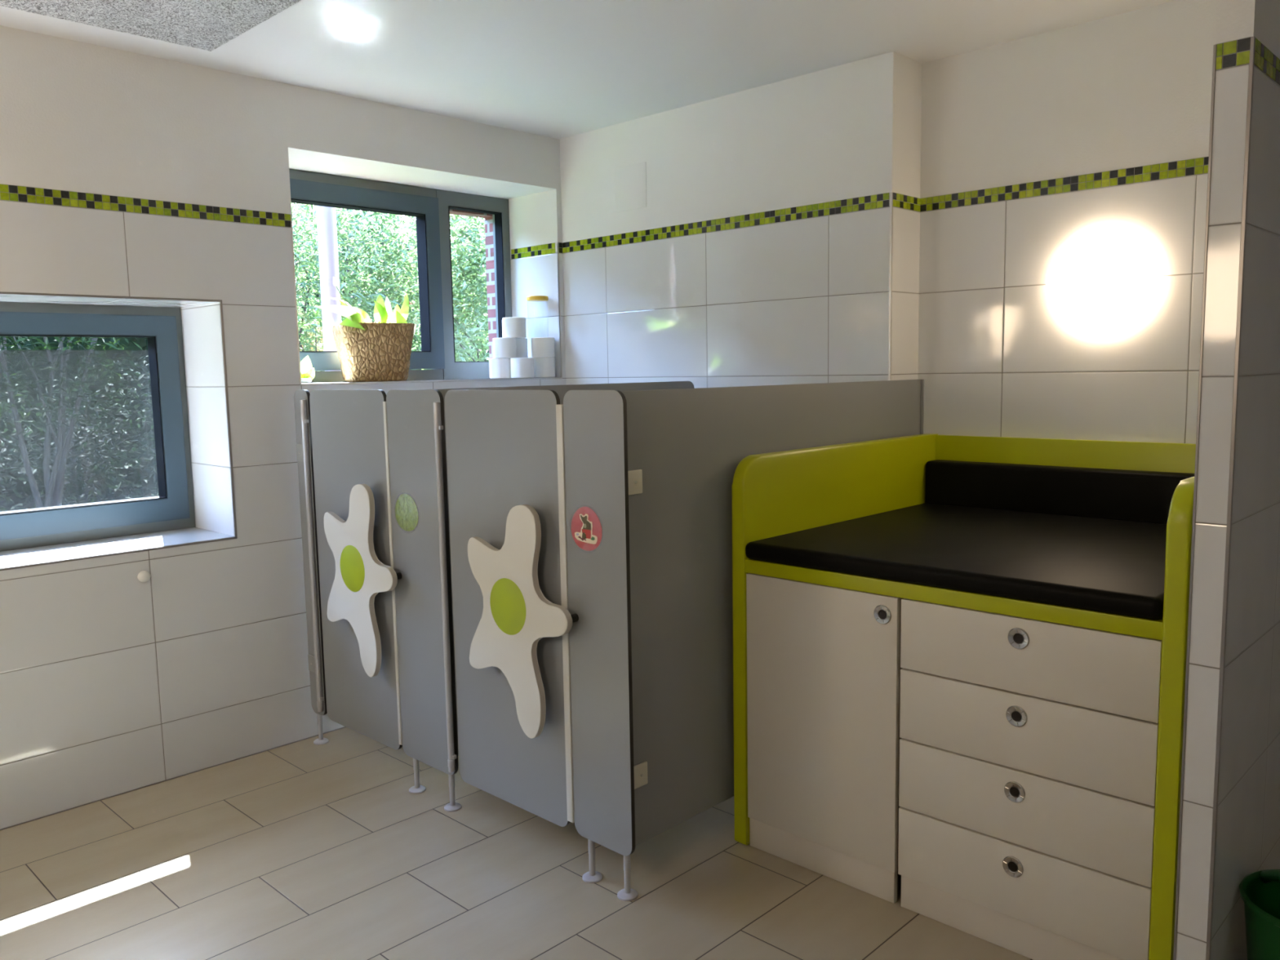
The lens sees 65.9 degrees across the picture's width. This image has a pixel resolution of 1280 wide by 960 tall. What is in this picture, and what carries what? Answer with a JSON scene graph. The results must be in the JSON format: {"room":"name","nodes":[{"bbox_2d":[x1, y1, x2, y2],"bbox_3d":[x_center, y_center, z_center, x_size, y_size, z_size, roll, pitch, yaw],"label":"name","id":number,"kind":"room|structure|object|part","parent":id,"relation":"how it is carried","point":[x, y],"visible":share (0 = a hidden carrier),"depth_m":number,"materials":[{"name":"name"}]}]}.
{"room":"daycare restroom","nodes":[
{"label":"daycare restroom","id":0,"kind":"room"},
{"bbox_2d":[0,25,565,829],"bbox_3d":[-1.316,-0.327,4.291,0.520,3.272,5.200,5,9,44],"label":"wall","id":1,"kind":"structure","parent":0,"point":[113,682],"depth_m":3.62,"materials":[{"name":"tile"}]},
{"bbox_2d":[0,302,195,551],"bbox_3d":[-2.378,-0.175,3.423,0.134,0.877,1.558,5,9,44],"label":"window","id":2,"kind":"structure","parent":1,"relation":"in","point":[174,507],"depth_m":3.78,"materials":[{"name":"grey metal"}]},
{"bbox_2d":[0,527,235,568],"bbox_3d":[-2.205,0.277,3.313,0.364,0.005,1.557,5,9,44],"label":"window sill","id":3,"kind":"structure","parent":1,"relation":"attached to","point":[15,557],"depth_m":3.57,"materials":[{"name":"white stone"}]},
{"bbox_2d":[0,291,237,570],"bbox_3d":[-2.081,-0.149,3.142,0.008,0.892,1.566,5,9,44],"label":"trim","id":4,"kind":"structure","parent":1,"relation":"attached to","point":[1,292],"depth_m":3.55,"materials":[{"name":"grey"}]},
{"bbox_2d":[137,570,150,582],"bbox_3d":[-1.756,0.343,3.506,0.022,0.041,0.041,5,9,44],"label":"door stop","id":5,"kind":"object","parent":1,"relation":"attached to","point":[144,575],"visible":1,"depth_m":3.50,"materials":[{"name":"white plastic"}]},
{"bbox_2d":[0,183,291,227],"bbox_3d":[-2.076,-0.904,3.072,0.002,0.051,2.092,5,9,44],"label":"trim","id":6,"kind":"structure","parent":1,"relation":"attached to","point":[7,192],"depth_m":3.42,"materials":[{"name":"green tile"}]},
{"bbox_2d":[0,726,346,830],"bbox_3d":[-1.556,1.075,3.795,0.003,0.004,3.500,5,9,44],"label":"baseboard","id":7,"kind":"structure","parent":1,"relation":"attached to","point":[344,726],"depth_m":3.60,"materials":[{"name":"grey tile"}]},
{"bbox_2d":[288,168,511,382],"bbox_3d":[-1.151,-0.916,4.599,0.096,0.903,1.362,5,9,44],"label":"window","id":8,"kind":"structure","parent":1,"relation":"in","point":[431,207],"depth_m":4.71,"materials":[{"name":"grey"}]},
{"bbox_3d":[-1.286,-0.901,4.449,0.080,0.807,0.888,5,9,44],"label":"sash","id":9,"kind":"part","parent":8,"relation":"part of","materials":[{"name":"grey metal"}]},
{"bbox_2d":[290,214,562,385],"bbox_3d":[-0.868,-0.762,4.343,0.008,0.659,1.374,5,9,44],"label":"trim","id":10,"kind":"structure","parent":1,"relation":"attached to","point":[557,245],"depth_m":4.20,"materials":[{"name":"silver metal"}]},
{"bbox_2d":[301,377,554,383],"bbox_3d":[-0.992,-0.452,4.504,0.364,0.005,1.361,5,9,44],"label":"window sill","id":11,"kind":"structure","parent":1,"relation":"attached to","point":[540,377],"depth_m":4.37,"materials":[{"name":"grey tile"}]},
{"bbox_2d":[301,377,311,382],"bbox_3d":[-1.393,-0.410,4.067,0.084,0.019,0.084,5,9,44],"label":"pot","id":12,"kind":"object","parent":11,"relation":"on","point":[303,380],"depth_m":4.04,"materials":[{"name":"white ceramic"}]},
{"bbox_2d":[300,355,315,382],"bbox_3d":[-1.393,-0.459,4.059,0.088,0.119,0.090,5,9,44],"label":"seedling","id":13,"kind":"object","parent":11,"relation":"on","point":[307,372],"visible":0.56,"depth_m":4.04,"materials":[{"name":"white plant"}]},
{"bbox_2d":[314,276,416,382],"bbox_3d":[-1.186,-0.646,4.267,0.466,0.438,0.295,-5,8,-32],"label":"potted plant","id":14,"kind":"object","parent":11,"relation":"on","point":[380,350],"visible":1,"depth_m":4.20,"materials":[{"name":"brown wicker"}]},
{"bbox_2d":[333,276,339,286],"bbox_3d":[-1.272,-0.829,4.128,0.015,0.040,0.031,5,9,44],"label":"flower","id":15,"kind":"object","parent":14,"relation":"on","point":[335,282],"depth_m":4.13,"materials":[{"name":"white plant"}]},
{"bbox_3d":[-1.248,-0.727,4.183,0.006,0.190,0.090,3,8,34],"label":"flower stem","id":16,"kind":"part","parent":14,"relation":"part of","materials":[{"name":"green plant"}]},
{"bbox_2d":[331,322,414,382],"bbox_3d":[-1.158,-0.554,4.307,0.336,0.245,0.273,-5,8,-32],"label":"basket","id":17,"kind":"object","parent":11,"relation":"on","point":[366,351],"depth_m":4.20,"materials":[{"name":"brown wicker"}]},
{"bbox_2d":[488,358,511,378],"bbox_3d":[-0.675,-0.543,4.799,0.113,0.096,0.113,5,9,44],"label":"toilet roll","id":18,"kind":"object","parent":11,"relation":"on","point":[499,368],"visible":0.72,"depth_m":4.75,"materials":[{"name":"white paper"}]},
{"bbox_2d":[492,337,516,358],"bbox_3d":[-0.654,-0.638,4.778,0.113,0.096,0.113,-4,7,-26],"label":"toilet roll","id":19,"kind":"object","parent":18,"relation":"on","point":[503,348],"visible":0.94,"depth_m":4.73,"materials":[{"name":"white paper"}]},
{"bbox_2d":[502,316,526,337],"bbox_3d":[-0.609,-0.737,4.788,0.113,0.096,0.113,3,8,33],"label":"toilet roll","id":20,"kind":"object","parent":19,"relation":"on","point":[515,326],"visible":0.93,"depth_m":4.74,"materials":[{"name":"white paper"}]},
{"bbox_2d":[510,357,534,377],"bbox_3d":[-0.566,-0.540,4.758,0.113,0.096,0.113,-1,6,4],"label":"toilet roll","id":21,"kind":"object","parent":11,"relation":"on","point":[521,367],"visible":0.99,"depth_m":4.71,"materials":[{"name":"white paper"}]},
{"bbox_2d":[533,357,555,377],"bbox_3d":[-0.475,-0.553,4.857,0.113,0.096,0.113,-6,8,-36],"label":"toilet roll","id":22,"kind":"object","parent":11,"relation":"on","point":[543,366],"visible":0.84,"depth_m":4.81,"materials":[{"name":"white paper"}]},
{"bbox_2d":[531,337,555,357],"bbox_3d":[-0.476,-0.649,4.844,0.113,0.096,0.113,-3,7,-16],"label":"toilet roll","id":23,"kind":"object","parent":22,"relation":"on","point":[541,347],"visible":0.94,"depth_m":4.80,"materials":[{"name":"white paper"}]},
{"bbox_2d":[526,295,548,337],"bbox_3d":[-0.501,-0.800,4.850,0.107,0.201,0.107,5,9,44],"label":"glass jar","id":24,"kind":"object","parent":23,"relation":"on","point":[531,298],"visible":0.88,"depth_m":4.80,"materials":[{"name":"orange"}]},
{"bbox_3d":[-0.502,-0.889,4.840,0.107,0.022,0.107,5,9,44],"label":"lid","id":25,"kind":"part","parent":24,"relation":"part of","materials":[{"name":"orange"}]},
{"bbox_3d":[-0.608,-0.555,4.903,0.113,0.097,0.113,1,7,14],"label":"toilet roll","id":26,"kind":"object","parent":11,"relation":"on","visible":0},
{"bbox_2d":[515,337,528,357],"bbox_3d":[-0.612,-0.651,4.888,0.113,0.096,0.113,2,7,24],"label":"toilet roll","id":27,"kind":"object","parent":26,"relation":"on","point":[521,343],"visible":0.34,"depth_m":4.84,"materials":[{"name":"white paper"}]},
{"bbox_2d":[511,242,555,259],"bbox_3d":[-0.534,-1.139,4.923,0.341,0.051,0.002,5,9,44],"label":"trim","id":28,"kind":"structure","parent":1,"relation":"attached to","point":[549,248],"depth_m":4.92,"materials":[{"name":"green tile"}]},
{"bbox_2d":[558,242,562,253],"bbox_3d":[-0.386,-1.129,4.805,0.002,0.051,0.022,5,9,44],"label":"trim","id":29,"kind":"structure","parent":1,"relation":"attached to","point":[560,243],"depth_m":4.80,"materials":[{"name":"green tile"}]},
{"bbox_2d":[0,727,1033,959],"bbox_3d":[0.652,1.174,2.565,4.892,0.001,5.000,5,9,44],"label":"floor","id":30,"kind":"structure","parent":0,"point":[302,850],"depth_m":2.85,"materials":[{"name":"tile"}]},
{"bbox_2d":[293,381,694,793],"bbox_3d":[-0.510,0.322,4.030,0.985,1.411,1.461,5,9,44],"label":"stall","id":31,"kind":"object","parent":30,"relation":"on","point":[372,584],"visible":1,"depth_m":3.47,"materials":[{"name":"grey laminate"}]},
{"bbox_3d":[-1.280,0.291,3.847,0.110,1.281,0.013,5,9,44],"label":"filler panel","id":32,"kind":"part","parent":31,"relation":"part of","materials":[{"name":"grey laminate"}]},
{"bbox_3d":[-1.262,0.301,3.805,0.030,1.219,0.024,5,9,44],"label":"hinge post","id":33,"kind":"part","parent":31,"relation":"part of","materials":[{"name":"silver metal"}]},
{"bbox_3d":[-1.044,0.312,3.619,0.520,1.281,0.013,5,9,44],"label":"door","id":34,"kind":"part","parent":31,"relation":"part of","materials":[{"name":"grey laminate"}]},
{"bbox_3d":[-0.833,0.330,3.391,0.024,0.024,0.022,5,9,44],"label":"latch knob","id":35,"kind":"part","parent":31,"relation":"part of","materials":[{"name":"black plastic"}]},
{"bbox_2d":[395,493,418,531],"bbox_3d":[-0.788,0.111,3.333,0.153,0.140,0.002,5,9,44],"label":"door sign","id":36,"kind":"object","parent":31,"relation":"attached to","point":[406,514],"visible":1,"depth_m":3.33,"materials":[{"name":"green plastic"}]},
{"bbox_3d":[-0.733,0.340,3.319,0.318,1.281,0.013,5,9,44],"label":"panel","id":37,"kind":"part","parent":31,"relation":"part of","materials":[{"name":"grey laminate"}]},
{"bbox_3d":[-0.243,0.275,3.815,0.013,1.281,1.387,5,9,44],"label":"panel","id":38,"kind":"part","parent":31,"relation":"part of","materials":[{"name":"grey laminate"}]},
{"bbox_2d":[433,379,924,901],"bbox_3d":[0.199,0.365,3.526,0.907,1.411,1.722,5,9,44],"label":"stall","id":39,"kind":"object","parent":30,"relation":"on","point":[594,688],"visible":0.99,"depth_m":2.87,"materials":[{"name":"grey laminate"}]},
{"bbox_3d":[-0.631,0.357,3.197,0.030,1.219,0.024,5,9,44],"label":"hinge post","id":40,"kind":"part","parent":39,"relation":"part of","materials":[{"name":"silver metal"}]},
{"bbox_3d":[-0.409,0.369,3.007,0.537,1.281,0.013,5,9,44],"label":"door","id":41,"kind":"part","parent":39,"relation":"part of","materials":[{"name":"grey laminate"}]},
{"bbox_3d":[-0.188,0.388,2.769,0.024,0.024,0.022,5,9,44],"label":"latch knob","id":42,"kind":"part","parent":39,"relation":"part of","materials":[{"name":"black plastic"}]},
{"bbox_2d":[571,506,602,551],"bbox_3d":[-0.148,0.136,2.711,0.135,0.133,0.003,5,9,44],"label":"door sign","id":43,"kind":"object","parent":39,"relation":"attached to","point":[586,527],"visible":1,"depth_m":2.71,"materials":[{"name":"red"}]},
{"bbox_3d":[-0.154,0.154,2.717,0.018,0.018,0.001,5,9,44],"label":"leg","id":44,"kind":"part","parent":43,"relation":"part of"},
{"bbox_3d":[-0.113,0.395,2.721,0.235,1.281,0.013,5,9,44],"label":"panel","id":45,"kind":"part","parent":39,"relation":"part of","materials":[{"name":"grey laminate"}]},
{"bbox_3d":[0.511,0.325,3.269,0.013,1.276,1.647,5,9,44],"label":"panel","id":46,"kind":"part","parent":39,"relation":"part of","materials":[{"name":"grey laminate"}]},
{"bbox_2d":[731,433,1195,959],"bbox_3d":[1.140,0.513,2.994,1.234,1.199,1.195,5,9,44],"label":"table","id":47,"kind":"object","parent":30,"relation":"on","point":[1017,764],"visible":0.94,"depth_m":2.54,"materials":[{"name":"yellow paint"}]},
{"bbox_3d":[0.508,0.670,2.811,0.500,0.757,0.018,5,9,44],"label":"door","id":48,"kind":"part","parent":47,"relation":"part of","materials":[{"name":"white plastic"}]},
{"bbox_3d":[0.713,0.472,3.406,0.045,1.194,1.194,5,9,44],"label":"panel","id":49,"kind":"part","parent":47,"relation":"part of","materials":[{"name":"yellow paint"}]},
{"bbox_2d":[878,609,886,619],"bbox_3d":[0.644,0.357,2.624,0.025,0.025,0.001,5,9,44],"label":"knob","id":50,"kind":"object","parent":47,"relation":"on","point":[882,613],"depth_m":2.62,"materials":[{"name":"grey metal"}]},
{"bbox_2d":[745,502,1166,619],"bbox_3d":[1.092,0.196,2.914,1.142,0.053,1.086,5,9,44],"label":"mat","id":51,"kind":"object","parent":47,"relation":"on","point":[1101,565],"visible":0.74,"depth_m":2.71,"materials":[{"name":"black leather"}]},
{"bbox_2d":[1007,862,1017,871],"bbox_3d":[0.918,0.952,2.434,0.025,0.025,0.001,5,9,44],"label":"knob","id":52,"kind":"object","parent":47,"relation":"on","point":[1011,866],"depth_m":2.43,"materials":[{"name":"grey"}]},
{"bbox_2d":[1009,786,1019,797],"bbox_3d":[0.915,0.762,2.412,0.025,0.025,0.001,5,9,44],"label":"knob","id":53,"kind":"object","parent":47,"relation":"on","point":[1014,791],"depth_m":2.41,"materials":[{"name":"grey"}]},
{"bbox_2d":[1011,711,1021,721],"bbox_3d":[0.911,0.572,2.391,0.025,0.025,0.001,5,9,44],"label":"knob","id":54,"kind":"object","parent":47,"relation":"on","point":[1015,715],"depth_m":2.39,"materials":[{"name":"grey"}]},
{"bbox_2d":[1013,633,1023,644],"bbox_3d":[0.908,0.380,2.370,0.025,0.025,0.001,5,9,44],"label":"knob","id":55,"kind":"object","parent":47,"relation":"on","point":[1018,638],"depth_m":2.37,"materials":[{"name":"grey metal"}]},
{"bbox_3d":[0.926,0.990,2.445,0.627,0.186,0.018,5,9,44],"label":"drawer","id":56,"kind":"part","parent":47,"relation":"part of","materials":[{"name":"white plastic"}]},
{"bbox_3d":[0.922,0.800,2.424,0.627,0.186,0.018,5,9,44],"label":"drawer","id":57,"kind":"part","parent":47,"relation":"part of","materials":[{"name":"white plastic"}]},
{"bbox_3d":[0.919,0.611,2.403,0.627,0.186,0.018,5,9,44],"label":"drawer","id":58,"kind":"part","parent":47,"relation":"part of","materials":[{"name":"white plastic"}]},
{"bbox_3d":[0.915,0.422,2.382,0.627,0.184,0.018,5,9,44],"label":"drawer","id":59,"kind":"part","parent":47,"relation":"part of","materials":[{"name":"white plastic"}]},
{"bbox_2d":[924,459,1194,524],"bbox_3d":[1.500,0.065,3.325,1.142,0.207,0.088,5,9,44],"label":"backrest cushion","id":60,"kind":"object","parent":47,"relation":"on","point":[1134,495],"visible":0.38,"depth_m":3.35,"materials":[{"name":"black leather"}]},
{"bbox_3d":[1.540,0.033,3.363,1.145,0.337,0.024,5,9,44],"label":"panel","id":61,"kind":"part","parent":47,"relation":"part of","materials":[{"name":"yellow paint"}]},
{"bbox_3d":[1.568,0.548,2.582,0.044,1.194,1.194,5,9,44],"label":"panel","id":62,"kind":"part","parent":47,"relation":"part of","materials":[{"name":"yellow paint"}]},
{"bbox_2d":[1239,869,1279,959],"bbox_3d":[1.516,1.027,2.215,0.304,0.337,0.304,5,9,44],"label":"trash can","id":63,"kind":"object","parent":30,"relation":"on","point":[1260,891],"visible":1,"depth_m":2.25,"materials":[{"name":"green plastic"}]},
{"bbox_3d":[1.490,0.919,2.180,0.081,0.114,0.345,-2,7,-12],"label":"handle","id":64,"kind":"part","parent":63,"relation":"part of","materials":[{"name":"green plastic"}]},
{"bbox_2d":[0,0,1174,139],"bbox_3d":[0.449,-1.470,2.421,5.540,0.150,5.200,5,9,44],"label":"ceiling","id":65,"kind":"structure","parent":0,"point":[559,69],"depth_m":3.37,"materials":[{"name":"white paint"}]},
{"bbox_2d":[0,0,301,51],"bbox_3d":[-1.103,-1.328,2.020,2.395,0.026,1.445,5,9,44],"label":"ceiling panel","id":66,"kind":"object","parent":65,"relation":"attached to","point":[204,24],"depth_m":3.02,"materials":[{"name":"grey"}]},
{"bbox_2d":[560,51,893,388],"bbox_3d":[0.628,-0.351,4.636,1.793,2.772,1.000,5,9,44],"label":"wall","id":67,"kind":"structure","parent":0,"point":[804,300],"depth_m":4.06,"materials":[{"name":"tile"}]},
{"bbox_2d":[614,161,646,212],"bbox_3d":[-0.043,-1.320,4.461,0.197,0.195,0.004,5,9,44],"label":"access panel","id":68,"kind":"object","parent":67,"relation":"attached to","point":[630,181],"visible":1,"depth_m":4.46,"materials":[{"name":"white paint"}]},
{"bbox_2d":[562,192,889,253],"bbox_3d":[0.263,-1.073,4.196,1.782,0.051,0.002,5,9,44],"label":"trim","id":69,"kind":"structure","parent":67,"relation":"attached to","point":[882,200],"depth_m":4.06,"materials":[{"name":"green tile"}]},
{"bbox_2d":[888,191,893,380],"bbox_3d":[0.928,-0.005,3.688,0.009,2.083,0.006,5,9,44],"label":"trim","id":70,"kind":"structure","parent":67,"relation":"attached to","point":[891,193],"depth_m":3.61,"materials":[{"name":"silver metal"}]},
{"bbox_2d":[891,51,921,380],"bbox_3d":[0.993,-0.257,3.736,0.011,2.772,0.206,5,9,44],"label":"wall","id":71,"kind":"structure","parent":0,"point":[907,72],"depth_m":3.65,"materials":[{"name":"tile"}]},
{"bbox_2d":[893,192,920,212],"bbox_3d":[0.985,-1.025,3.647,0.002,0.051,0.202,5,9,44],"label":"trim","id":72,"kind":"structure","parent":71,"relation":"attached to","point":[900,201],"depth_m":3.64,"materials":[{"name":"green tile"}]},
{"bbox_2d":[917,0,1216,444],"bbox_3d":[1.811,-0.261,3.638,1.341,2.772,0.794,5,9,44],"label":"wall","id":73,"kind":"structure","parent":0,"point":[1131,89],"depth_m":3.37,"materials":[{"name":"tile"}]},
{"bbox_2d":[920,156,1208,212],"bbox_3d":[1.516,-0.993,3.273,1.285,0.051,0.002,5,9,44],"label":"trim","id":74,"kind":"structure","parent":73,"relation":"attached to","point":[1198,166],"depth_m":3.33,"materials":[{"name":"green tile"}]},
{"bbox_2d":[1045,225,1163,338],"bbox_3d":[1.513,-0.652,3.254,0.370,0.370,0.095,5,9,44],"label":"wall lamp","id":75,"kind":"object","parent":73,"relation":"attached to","point":[1104,281],"visible":1,"depth_m":3.21,"materials":[{"name":"white glass"}]},
{"bbox_2d":[1176,0,1279,959],"bbox_3d":[1.945,-0.172,2.812,0.067,2.772,2.202,5,9,44],"label":"wall pillar","id":76,"kind":"structure","parent":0,"point":[1248,831],"depth_m":2.10,"materials":[{"name":"tile"}]},
{"bbox_2d":[1173,35,1255,959],"bbox_3d":[1.186,0.173,2.055,0.071,2.083,0.008,5,9,44],"label":"trim","id":77,"kind":"structure","parent":76,"relation":"attached to","point":[1251,73],"depth_m":2.03,"materials":[{"name":"grey"}]},
{"bbox_2d":[1215,36,1250,70],"bbox_3d":[1.165,-0.837,1.940,0.060,0.051,0.002,5,9,44],"label":"trim","id":78,"kind":"structure","parent":76,"relation":"attached to","point":[1234,53],"depth_m":1.94,"materials":[{"name":"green tile"}]},
{"bbox_2d":[1253,37,1279,85],"bbox_3d":[1.543,-0.882,2.280,0.002,0.051,1.008,5,9,44],"label":"trim","id":79,"kind":"structure","parent":76,"relation":"attached to","point":[1266,61],"depth_m":1.99,"materials":[{"name":"green tile"}]},
{"label":"outside","id":80,"kind":"structure","parent":0,"visible":0},
{"bbox_3d":[-8.426,0.340,12.860,21.480,0.200,28.000,5,9,44],"label":"lawn","id":81,"kind":"structure","parent":80,"visible":0},
{"bbox_2d":[0,336,144,507],"bbox_3d":[-5.276,-1.332,8.710,2.381,3.948,3.548,5,9,44],"label":"tree","id":82,"kind":"object","parent":81,"relation":"on","point":[54,483],"visible":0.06,"depth_m":8.38,"materials":[{"name":"green plant"}]},
{"bbox_2d":[0,355,159,511],"bbox_3d":[-5.900,-0.131,8.493,1.213,1.858,5.044,5,9,44],"label":"shrub","id":83,"kind":"object","parent":81,"relation":"on","point":[107,452],"visible":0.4,"depth_m":9.11,"materials":[{"name":"green plant"}]},
{"bbox_2d":[0,203,488,511],"bbox_3d":[-6.103,-2.090,11.043,1.650,6.309,19.069,5,9,44],"label":"hedge","id":84,"kind":"object","parent":81,"relation":"on","point":[113,354],"visible":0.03,"depth_m":11.24,"materials":[{"name":"green plant"}]},
{"bbox_2d":[298,326,323,351],"bbox_3d":[-2.777,-0.308,8.189,0.044,1.920,0.600,5,9,44],"label":"fence","id":85,"kind":"object","parent":81,"relation":"on","point":[317,330],"visible":0.06,"depth_m":8.16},
{"bbox_2d":[315,205,341,371],"bbox_3d":[-1.735,-0.536,5.627,0.104,2.905,0.104,5,9,44],"label":"pole","id":86,"kind":"object","parent":81,"relation":"on","point":[326,215],"visible":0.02,"depth_m":5.51,"materials":[{"name":"grey metal"}]},
{"bbox_2d":[317,208,355,328],"bbox_3d":[-2.490,-3.149,8.206,1.391,7.557,1.584,-4,7,-26],"label":"tree","id":87,"kind":"object","parent":81,"relation":"on","point":[348,270],"visible":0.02,"depth_m":8.74,"materials":[{"name":"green plant"}]},
{"bbox_2d":[291,202,418,371],"bbox_3d":[-2.491,-0.943,7.356,1.464,3.515,2.235,5,9,44],"label":"bush","id":88,"kind":"object","parent":81,"relation":"on","point":[306,313],"visible":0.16,"depth_m":7.38,"materials":[{"name":"green plant"}]},
{"bbox_2d":[292,203,488,369],"bbox_3d":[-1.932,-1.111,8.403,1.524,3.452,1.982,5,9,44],"label":"bush","id":89,"kind":"object","parent":81,"relation":"on","point":[411,319],"visible":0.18,"depth_m":8.09,"materials":[{"name":"green plant"}]},
{"bbox_2d":[409,213,488,361],"bbox_3d":[-1.248,-1.099,8.667,1.559,3.342,1.570,5,9,44],"label":"bush","id":90,"kind":"object","parent":81,"relation":"on","point":[478,304],"visible":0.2,"depth_m":8.26,"materials":[{"name":"green plant"}]}
]}

